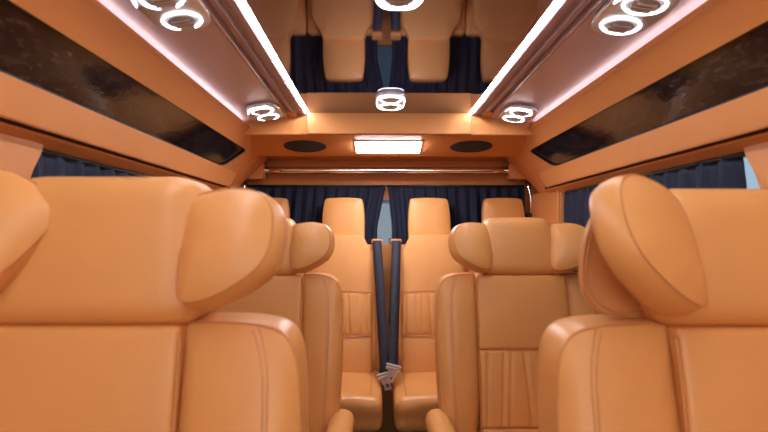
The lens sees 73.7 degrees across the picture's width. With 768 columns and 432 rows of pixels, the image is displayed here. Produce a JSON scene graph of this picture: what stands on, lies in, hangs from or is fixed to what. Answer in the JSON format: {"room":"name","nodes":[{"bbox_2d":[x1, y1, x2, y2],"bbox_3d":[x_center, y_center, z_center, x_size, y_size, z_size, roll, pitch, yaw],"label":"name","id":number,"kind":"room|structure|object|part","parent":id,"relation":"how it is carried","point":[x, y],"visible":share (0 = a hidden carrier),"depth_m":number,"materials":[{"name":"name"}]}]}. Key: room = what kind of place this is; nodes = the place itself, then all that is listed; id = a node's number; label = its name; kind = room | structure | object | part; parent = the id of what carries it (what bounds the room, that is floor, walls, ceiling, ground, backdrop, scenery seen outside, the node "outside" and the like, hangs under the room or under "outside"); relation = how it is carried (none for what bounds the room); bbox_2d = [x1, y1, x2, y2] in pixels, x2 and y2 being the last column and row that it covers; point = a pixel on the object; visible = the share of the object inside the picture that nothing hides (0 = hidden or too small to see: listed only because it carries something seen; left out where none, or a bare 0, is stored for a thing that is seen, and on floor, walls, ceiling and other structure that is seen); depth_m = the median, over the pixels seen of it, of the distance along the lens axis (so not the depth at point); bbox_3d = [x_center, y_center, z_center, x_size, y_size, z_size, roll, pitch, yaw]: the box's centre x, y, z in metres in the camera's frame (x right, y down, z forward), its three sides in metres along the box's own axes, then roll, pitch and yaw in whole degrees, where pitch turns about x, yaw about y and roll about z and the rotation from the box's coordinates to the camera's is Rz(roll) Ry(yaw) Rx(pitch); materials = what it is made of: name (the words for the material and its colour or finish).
{"room":"vehicle interior","nodes":[
{"label":"vehicle interior","id":0,"kind":"room"},
{"bbox_2d":[242,179,528,431],"bbox_3d":[0.013,0.365,2.850,1.720,1.660,0.040,0,-2,-1],"label":"wall","id":1,"kind":"structure","parent":0,"point":[388,425],"depth_m":2.83,"materials":[{"name":"brown leather"}]},
{"bbox_2d":[283,140,325,151],"bbox_3d":[-0.363,-0.321,2.358,0.196,0.033,0.152,0,-2,5],"label":"speaker","id":2,"kind":"object","parent":1,"relation":"attached to","point":[299,145],"visible":1,"depth_m":2.34},
{"bbox_2d":[246,185,385,272],"bbox_3d":[-0.372,0.208,2.786,0.762,0.756,0.032,0,-2,-1],"label":"curtain","id":3,"kind":"object","parent":1,"relation":"hanging from","point":[306,202],"visible":0.23,"depth_m":2.80,"materials":[{"name":"blue fabric"}]},
{"bbox_3d":[-0.371,-0.164,2.798,0.760,0.012,0.012,0,-2,-1],"label":"curtain rail","id":4,"kind":"part","parent":3,"relation":"part of","materials":[{"name":"black plastic"}]},
{"bbox_2d":[377,200,391,243],"bbox_3d":[0.013,0.032,2.860,1.320,0.245,0.006,0,-2,-1],"label":"window","id":5,"kind":"structure","parent":1,"relation":"in","point":[384,229],"depth_m":2.86,"materials":[{"name":"clear glass"}]},
{"bbox_2d":[354,140,422,152],"bbox_3d":[0.019,-0.318,2.357,0.312,0.038,0.148,0,-2,-1],"label":"dome light","id":6,"kind":"object","parent":1,"relation":"attached to","point":[361,146],"visible":1,"depth_m":2.33,"materials":[{"name":"white plastic"}]},
{"bbox_2d":[244,114,533,189],"bbox_3d":[0.018,-0.316,2.502,1.400,0.318,0.700,0,-2,-1],"label":"rear overhead panel","id":7,"kind":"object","parent":1,"relation":"attached to","point":[268,138],"depth_m":2.68,"materials":[{"name":"orange leather"}]},
{"bbox_2d":[307,113,471,135],"bbox_3d":[0.022,-0.389,2.159,0.690,0.094,0.045,0,-2,-1],"label":"trim","id":8,"kind":"structure","parent":1,"relation":"attached to","point":[318,124],"depth_m":2.14,"materials":[{"name":"orange leather"}]},
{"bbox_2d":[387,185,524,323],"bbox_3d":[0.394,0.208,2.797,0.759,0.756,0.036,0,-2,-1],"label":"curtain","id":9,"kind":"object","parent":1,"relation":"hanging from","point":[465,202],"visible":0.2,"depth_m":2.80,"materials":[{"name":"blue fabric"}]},
{"bbox_3d":[0.393,-0.164,2.807,0.757,0.012,0.012,0,-2,-1],"label":"curtain rail","id":10,"kind":"part","parent":9,"relation":"part of","materials":[{"name":"black plastic"}]},
{"bbox_2d":[450,141,492,152],"bbox_3d":[0.402,-0.321,2.367,0.196,0.033,0.152,0,-2,5],"label":"speaker","id":11,"kind":"object","parent":1,"relation":"attached to","point":[464,146],"visible":1,"depth_m":2.35},
{"bbox_2d":[530,156,745,194],"bbox_3d":[0.859,0.294,0.706,0.040,1.660,4.310,0,-2,-1],"label":"wall","id":12,"kind":"structure","parent":0,"point":[533,189],"depth_m":2.79,"materials":[{"name":"orange leather"}]},
{"bbox_2d":[505,155,563,225],"bbox_3d":[0.735,0.019,2.575,0.248,0.782,0.550,0,-2,-1],"label":"pillar","id":13,"kind":"structure","parent":12,"relation":"attached to","point":[548,206],"depth_m":2.50,"materials":[{"name":"orange leather"}]},
{"bbox_2d":[525,181,531,216],"bbox_3d":[0.772,-0.089,2.730,0.030,0.192,0.048,0,-2,-1],"label":"handle","id":14,"kind":"object","parent":13,"relation":"attached to","point":[527,183],"visible":0.84,"depth_m":2.71,"materials":[{"name":"silver metal"}]},
{"bbox_3d":[0.773,-0.090,2.719,0.028,0.173,0.026,0,-2,-1],"label":"rail","id":15,"kind":"part","parent":14,"relation":"part of","materials":[{"name":"silver metal"}]},
{"bbox_2d":[520,0,767,192],"bbox_3d":[0.734,-0.297,0.549,0.214,0.269,3.940,0,-2,-1],"label":"panel","id":16,"kind":"object","parent":12,"relation":"attached to","point":[697,91],"visible":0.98,"depth_m":1.26,"materials":[{"name":"orange leather"}]},
{"bbox_2d":[564,152,746,272],"bbox_3d":[0.809,0.126,1.683,0.039,0.508,1.150,0,-2,-1],"label":"curtain","id":17,"kind":"object","parent":16,"relation":"hanging from","point":[728,171],"visible":0.12,"depth_m":1.36,"materials":[{"name":"blue fabric"}]},
{"bbox_3d":[0.806,-0.122,1.681,0.012,0.012,1.130,0,-2,-1],"label":"curtain rail","id":18,"kind":"part","parent":17,"relation":"part of","materials":[{"name":"black plastic"}]},
{"bbox_2d":[743,142,767,188],"bbox_3d":[0.813,0.157,0.670,0.030,0.738,0.938,0,-2,-1],"label":"pillar","id":19,"kind":"structure","parent":12,"relation":"attached to","point":[757,155],"depth_m":1.09,"materials":[{"name":"orange leather"}]},
{"bbox_3d":[-0.781,0.293,0.687,0.040,1.660,4.310,0,-2,-1],"label":"wall","id":20,"kind":"structure","parent":0,"visible":0},
{"bbox_2d":[0,133,43,178],"bbox_3d":[-0.734,0.156,0.642,0.030,0.738,0.918,0,-2,-1],"label":"pillar","id":21,"kind":"structure","parent":20,"relation":"attached to","point":[18,155],"depth_m":1.03,"materials":[{"name":"orange leather"}]},
{"bbox_2d":[0,0,254,189],"bbox_3d":[-0.652,-0.298,0.533,0.214,0.269,3.940,0,-2,-1],"label":"panel","id":22,"kind":"object","parent":20,"relation":"attached to","point":[76,80],"visible":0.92,"depth_m":1.18,"materials":[{"name":"orange leather"}]},
{"bbox_2d":[30,149,152,178],"bbox_3d":[-0.753,0.125,1.642,0.038,0.508,1.222,0,-2,-1],"label":"curtain","id":23,"kind":"object","parent":22,"relation":"hanging from","point":[49,163],"visible":0.04,"depth_m":1.22,"materials":[{"name":"blue fabric"}]},
{"bbox_2d":[230,154,267,187],"bbox_3d":[-0.701,0.019,2.558,0.248,0.782,0.550,0,-2,-1],"label":"pillar","id":24,"kind":"structure","parent":20,"relation":"attached to","point":[254,162],"depth_m":2.54,"materials":[{"name":"orange leather"}]},
{"bbox_2d":[241,181,247,187],"bbox_3d":[-0.742,-0.090,2.712,0.030,0.192,0.048,0,-2,-1],"label":"handle","id":25,"kind":"object","parent":24,"relation":"attached to","point":[244,183],"visible":0.34,"depth_m":2.70,"materials":[{"name":"silver metal"}]},
{"bbox_2d":[247,163,526,179],"bbox_3d":[0.015,-0.239,2.712,1.508,0.092,0.065,0,-2,-1],"label":"chrome bar","id":26,"kind":"object","parent":24,"relation":"attached to","point":[512,173],"visible":0.79,"depth_m":2.69,"materials":[{"name":"white metal"}]},
{"bbox_3d":[0.039,-0.556,0.734,1.720,0.040,4.370,0,-2,-1],"label":"ceiling","id":27,"kind":"structure","parent":0,"visible":0},
{"bbox_2d":[98,0,286,121],"bbox_3d":[-0.479,-0.474,0.355,0.195,0.049,3.590,0,-2,-1],"label":"ceiling panel","id":28,"kind":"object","parent":27,"relation":"attached to","point":[205,55],"depth_m":1.39,"materials":[{"name":"beige leather"}]},
{"bbox_2d":[130,0,209,31],"bbox_3d":[-0.440,-0.431,1.062,0.124,0.036,0.224,0,-2,0],"label":"light","id":29,"kind":"object","parent":28,"relation":"attached to","point":[171,15],"visible":1,"depth_m":1.08,"materials":[{"name":"silver metal"}]},
{"bbox_3d":[-0.437,-0.423,1.011,0.052,0.005,0.038,-10,-2,-1],"label":"louvre blade","id":30,"kind":"part","parent":29,"relation":"part of","materials":[{"name":"brown plastic"}]},
{"bbox_3d":[-0.438,-0.420,1.115,0.052,0.005,0.038,-10,-2,-1],"label":"louvre blade","id":31,"kind":"part","parent":29,"relation":"part of","materials":[{"name":"brown plastic"}]},
{"bbox_2d":[246,102,282,120],"bbox_3d":[-0.460,-0.400,1.984,0.124,0.036,0.224,0,-2,0],"label":"light","id":32,"kind":"object","parent":28,"relation":"attached to","point":[261,111],"visible":1,"depth_m":1.94,"materials":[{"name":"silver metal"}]},
{"bbox_3d":[-0.458,-0.392,1.934,0.052,0.005,0.038,-10,-2,-1],"label":"louvre blade","id":33,"kind":"part","parent":32,"relation":"part of","materials":[{"name":"brown plastic"}]},
{"bbox_2d":[202,0,306,117],"bbox_3d":[-0.343,-0.485,0.355,0.082,0.030,3.585,0,-2,-1],"label":"trim","id":34,"kind":"structure","parent":27,"relation":"attached to","point":[230,17],"depth_m":1.38,"materials":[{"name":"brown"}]},
{"bbox_2d":[241,0,558,113],"bbox_3d":[0.043,-0.493,0.355,0.689,0.015,3.575,0,-2,-1],"label":"mirror","id":35,"kind":"object","parent":27,"relation":"attached to","point":[444,56],"depth_m":1.38,"materials":[{"name":"grey mirror"}]},
{"bbox_3d":[-0.296,-0.493,0.363,0.011,0.015,3.550,0,-2,-1],"label":"light strip","id":36,"kind":"part","parent":35,"relation":"part of","materials":[{"name":"white plastic"}]},
{"bbox_2d":[376,91,405,109],"bbox_3d":[0.025,-0.427,1.921,0.112,0.021,0.224,0,-2,-1],"label":"light","id":37,"kind":"object","parent":35,"relation":"attached to","point":[388,100],"visible":1,"depth_m":1.87,"materials":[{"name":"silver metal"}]},
{"bbox_3d":[0.024,-0.417,1.974,0.052,0.005,0.038,0,-2,-1],"label":"louvre blade","id":38,"kind":"part","parent":37,"relation":"part of","materials":[{"name":"brown plastic"}]},
{"bbox_3d":[0.025,-0.421,1.870,0.052,0.005,0.038,0,-2,-1],"label":"louvre blade","id":39,"kind":"part","parent":37,"relation":"part of","materials":[{"name":"brown plastic"}]},
{"bbox_2d":[375,0,422,9],"bbox_3d":[0.032,-0.457,1.011,0.112,0.021,0.224,0,-2,-1],"label":"light","id":40,"kind":"object","parent":35,"relation":"attached to","point":[385,4],"visible":1,"depth_m":1.08,"materials":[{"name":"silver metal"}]},
{"bbox_3d":[0.032,-0.447,1.065,0.052,0.005,0.038,0,-2,-1],"label":"louvre blade","id":41,"kind":"part","parent":40,"relation":"part of","materials":[{"name":"brown plastic"}]},
{"bbox_3d":[0.382,-0.492,0.371,0.011,0.015,3.550,0,-2,-1],"label":"light strip","id":42,"kind":"part","parent":35,"relation":"part of","materials":[{"name":"white plastic"}]},
{"bbox_2d":[472,0,604,117],"bbox_3d":[0.429,-0.485,0.364,0.082,0.030,3.585,0,-2,-1],"label":"trim","id":43,"kind":"structure","parent":27,"relation":"attached to","point":[567,16],"depth_m":1.37,"materials":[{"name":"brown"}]},
{"bbox_2d":[491,0,706,122],"bbox_3d":[0.565,-0.474,0.368,0.195,0.049,3.590,0,-2,-1],"label":"ceiling panel","id":44,"kind":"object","parent":27,"relation":"attached to","point":[587,54],"depth_m":1.42,"materials":[{"name":"beige leather"}]},
{"bbox_2d":[499,104,536,122],"bbox_3d":[0.523,-0.398,2.006,0.124,0.035,0.224,0,-2,-2],"label":"light","id":45,"kind":"object","parent":44,"relation":"attached to","point":[516,113],"visible":1,"depth_m":1.96,"materials":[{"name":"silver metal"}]},
{"bbox_3d":[0.520,-0.386,2.059,0.052,0.005,0.038,10,-2,0],"label":"louvre blade","id":46,"kind":"part","parent":45,"relation":"part of","materials":[{"name":"silver metal"}]},
{"bbox_3d":[0.521,-0.389,1.955,0.052,0.005,0.038,10,-2,0],"label":"louvre blade","id":47,"kind":"part","parent":45,"relation":"part of","materials":[{"name":"silver metal"}]},
{"bbox_2d":[592,0,678,35],"bbox_3d":[0.526,-0.429,1.083,0.124,0.035,0.224,0,-2,-2],"label":"light","id":48,"kind":"object","parent":44,"relation":"attached to","point":[615,17],"visible":1,"depth_m":1.09,"materials":[{"name":"silver metal"}]},
{"bbox_3d":[0.523,-0.417,1.136,0.052,0.005,0.038,10,-2,0],"label":"louvre blade","id":49,"kind":"part","parent":48,"relation":"part of","materials":[{"name":"silver metal"}]},
{"bbox_3d":[0.524,-0.421,1.032,0.052,0.005,0.038,10,-2,0],"label":"louvre blade","id":50,"kind":"part","parent":48,"relation":"part of","materials":[{"name":"silver metal"}]},
{"bbox_3d":[0.039,1.138,0.678,1.720,0.030,4.370,0,-2,-1],"label":"floor","id":51,"kind":"structure","parent":0,"visible":0},
{"bbox_2d":[0,168,308,431],"bbox_3d":[-0.417,0.520,0.541,0.700,1.196,0.656,0,-2,-1],"label":"seat","id":52,"kind":"object","parent":51,"relation":"on","point":[110,287],"visible":1,"depth_m":0.71,"materials":[{"name":"leather"}]},
{"bbox_3d":[-0.419,0.278,0.735,0.264,0.245,0.131,0,-2,-1],"label":"panel","id":53,"kind":"part","parent":52,"relation":"part of","materials":[{"name":"leather"}]},
{"bbox_2d":[211,218,354,431],"bbox_3d":[-0.434,0.575,1.580,0.676,1.156,0.656,0,-2,-1],"label":"seat","id":54,"kind":"object","parent":51,"relation":"on","point":[313,301],"visible":0.36,"depth_m":1.73,"materials":[{"name":"leather"}]},
{"bbox_3d":[-0.436,0.327,1.774,0.310,0.245,0.131,0,-2,-1],"label":"panel","id":55,"kind":"part","parent":54,"relation":"part of","materials":[{"name":"leather"}]},
{"bbox_3d":[-0.136,0.666,1.547,0.082,0.092,0.360,0,-2,-1],"label":"armrest","id":56,"kind":"part","parent":54,"relation":"part of","materials":[{"name":"leather"}]},
{"bbox_2d":[273,198,304,273],"bbox_3d":[-0.607,0.537,2.419,0.392,1.288,0.619,0,-2,-1],"label":"seat","id":57,"kind":"object","parent":51,"relation":"on","point":[283,203],"visible":0.02,"depth_m":2.68,"materials":[{"name":"leather"}]},
{"bbox_2d":[306,198,381,431],"bbox_3d":[-0.210,0.537,2.424,0.400,1.288,0.619,0,-2,-1],"label":"seat","id":58,"kind":"object","parent":51,"relation":"on","point":[351,262],"visible":0.52,"depth_m":2.54,"materials":[{"name":"leather"}]},
{"bbox_3d":[-0.212,0.442,2.598,0.343,0.696,0.183,0,-2,-1],"label":"backrest","id":59,"kind":"part","parent":58,"relation":"part of","materials":[{"name":"leather"}]},
{"bbox_3d":[-0.211,0.485,2.566,0.300,0.205,0.107,0,-2,-1],"label":"pleated panel","id":60,"kind":"part","parent":58,"relation":"part of","materials":[{"name":"leather"}]},
{"bbox_3d":[-0.211,0.684,2.532,0.300,0.195,0.104,0,-2,-1],"label":"panel","id":61,"kind":"part","parent":58,"relation":"part of","materials":[{"name":"leather"}]},
{"bbox_2d":[340,369,381,431],"bbox_3d":[-0.209,0.835,2.350,0.400,0.164,0.492,0,-2,-1],"label":"seat cushion","id":62,"kind":"object","parent":58,"relation":"on","point":[361,390],"depth_m":2.13,"materials":[{"name":"leather"}]},
{"bbox_2d":[371,239,391,390],"bbox_3d":[-0.017,0.461,2.521,0.073,0.691,0.363,0,-2,-7],"label":"belt","id":63,"kind":"object","parent":58,"relation":"hanging from","point":[377,243],"visible":0.94,"depth_m":2.44,"materials":[{"name":"black fabric"}]},
{"bbox_3d":[0.002,0.722,2.343,0.071,0.027,0.017,0,-2,-1],"label":"tongue trim","id":64,"kind":"part","parent":63,"relation":"part of","materials":[{"name":"grey metal"}]},
{"bbox_3d":[0.011,0.769,2.346,0.050,0.063,0.005,0,-2,-1],"label":"latch plate","id":65,"kind":"part","parent":63,"relation":"part of","materials":[{"name":"silver metal"}]},
{"bbox_2d":[392,198,466,431],"bbox_3d":[0.240,0.537,2.429,0.400,1.288,0.619,0,-2,-1],"label":"seat","id":66,"kind":"object","parent":51,"relation":"on","point":[426,257],"visible":0.66,"depth_m":2.54,"materials":[{"name":"leather"}]},
{"bbox_2d":[386,239,401,382],"bbox_3d":[0.051,0.440,2.512,0.073,0.650,0.380,0,-2,2],"label":"belt","id":67,"kind":"object","parent":66,"relation":"hanging from","point":[392,366],"visible":1,"depth_m":2.42,"materials":[{"name":"black fabric"}]},
{"bbox_3d":[0.035,0.727,2.328,0.050,0.063,0.005,0,-2,-1],"label":"latch plate","id":68,"kind":"part","parent":67,"relation":"part of","materials":[{"name":"silver metal"}]},
{"bbox_3d":[0.045,0.680,2.325,0.071,0.027,0.017,0,-2,-1],"label":"tongue trim","id":69,"kind":"part","parent":67,"relation":"part of","materials":[{"name":"grey metal"}]},
{"bbox_2d":[392,369,438,431],"bbox_3d":[0.241,0.835,2.356,0.400,0.164,0.492,0,-2,-1],"label":"seat cushion","id":70,"kind":"object","parent":66,"relation":"on","point":[414,391],"depth_m":2.14,"materials":[{"name":"leather"}]},
{"bbox_3d":[0.239,0.486,2.571,0.300,0.205,0.107,0,-2,-1],"label":"pleated panel","id":71,"kind":"part","parent":66,"relation":"part of","materials":[{"name":"leather"}]},
{"bbox_3d":[0.239,0.685,2.537,0.300,0.195,0.104,0,-2,-1],"label":"panel","id":72,"kind":"part","parent":66,"relation":"part of","materials":[{"name":"leather"}]},
{"bbox_3d":[0.238,0.442,2.604,0.343,0.696,0.183,0,-2,-1],"label":"backrest","id":73,"kind":"part","parent":66,"relation":"part of","materials":[{"name":"leather"}]},
{"bbox_2d":[467,198,524,273],"bbox_3d":[0.633,0.537,2.434,0.392,1.288,0.619,0,-2,-1],"label":"seat","id":74,"kind":"object","parent":51,"relation":"on","point":[491,207],"visible":0.03,"depth_m":2.68,"materials":[{"name":"leather"}]},
{"bbox_2d":[425,217,603,431],"bbox_3d":[0.475,0.575,1.591,0.676,1.156,0.656,0,-2,-1],"label":"seat","id":75,"kind":"object","parent":51,"relation":"on","point":[490,324],"visible":0.66,"depth_m":1.73,"materials":[{"name":"leather"}]},
{"bbox_3d":[0.179,0.666,1.551,0.082,0.092,0.360,0,-2,-1],"label":"armrest","id":76,"kind":"part","parent":75,"relation":"part of","materials":[{"name":"leather"}]},
{"bbox_3d":[0.474,0.724,1.702,0.310,0.060,0.103,0,-2,-1],"label":"panel","id":77,"kind":"part","parent":75,"relation":"part of","materials":[{"name":"leather"}]},
{"bbox_3d":[0.473,0.572,1.736,0.310,0.243,0.131,0,-2,-1],"label":"pleated panel","id":78,"kind":"part","parent":75,"relation":"part of","materials":[{"name":"leather"}]},
{"bbox_3d":[0.473,0.327,1.784,0.310,0.245,0.131,0,-2,-1],"label":"panel","id":79,"kind":"part","parent":75,"relation":"part of","materials":[{"name":"leather"}]},
{"bbox_2d":[537,174,767,431],"bbox_3d":[0.524,0.526,0.552,0.654,1.186,0.656,0,-2,-1],"label":"seat","id":80,"kind":"object","parent":51,"relation":"on","point":[678,278],"visible":1,"depth_m":0.72,"materials":[{"name":"leather"}]},
{"bbox_3d":[0.522,0.282,0.746,0.214,0.245,0.131,0,-2,-1],"label":"panel","id":81,"kind":"part","parent":80,"relation":"part of","materials":[{"name":"leather"}]}
]}

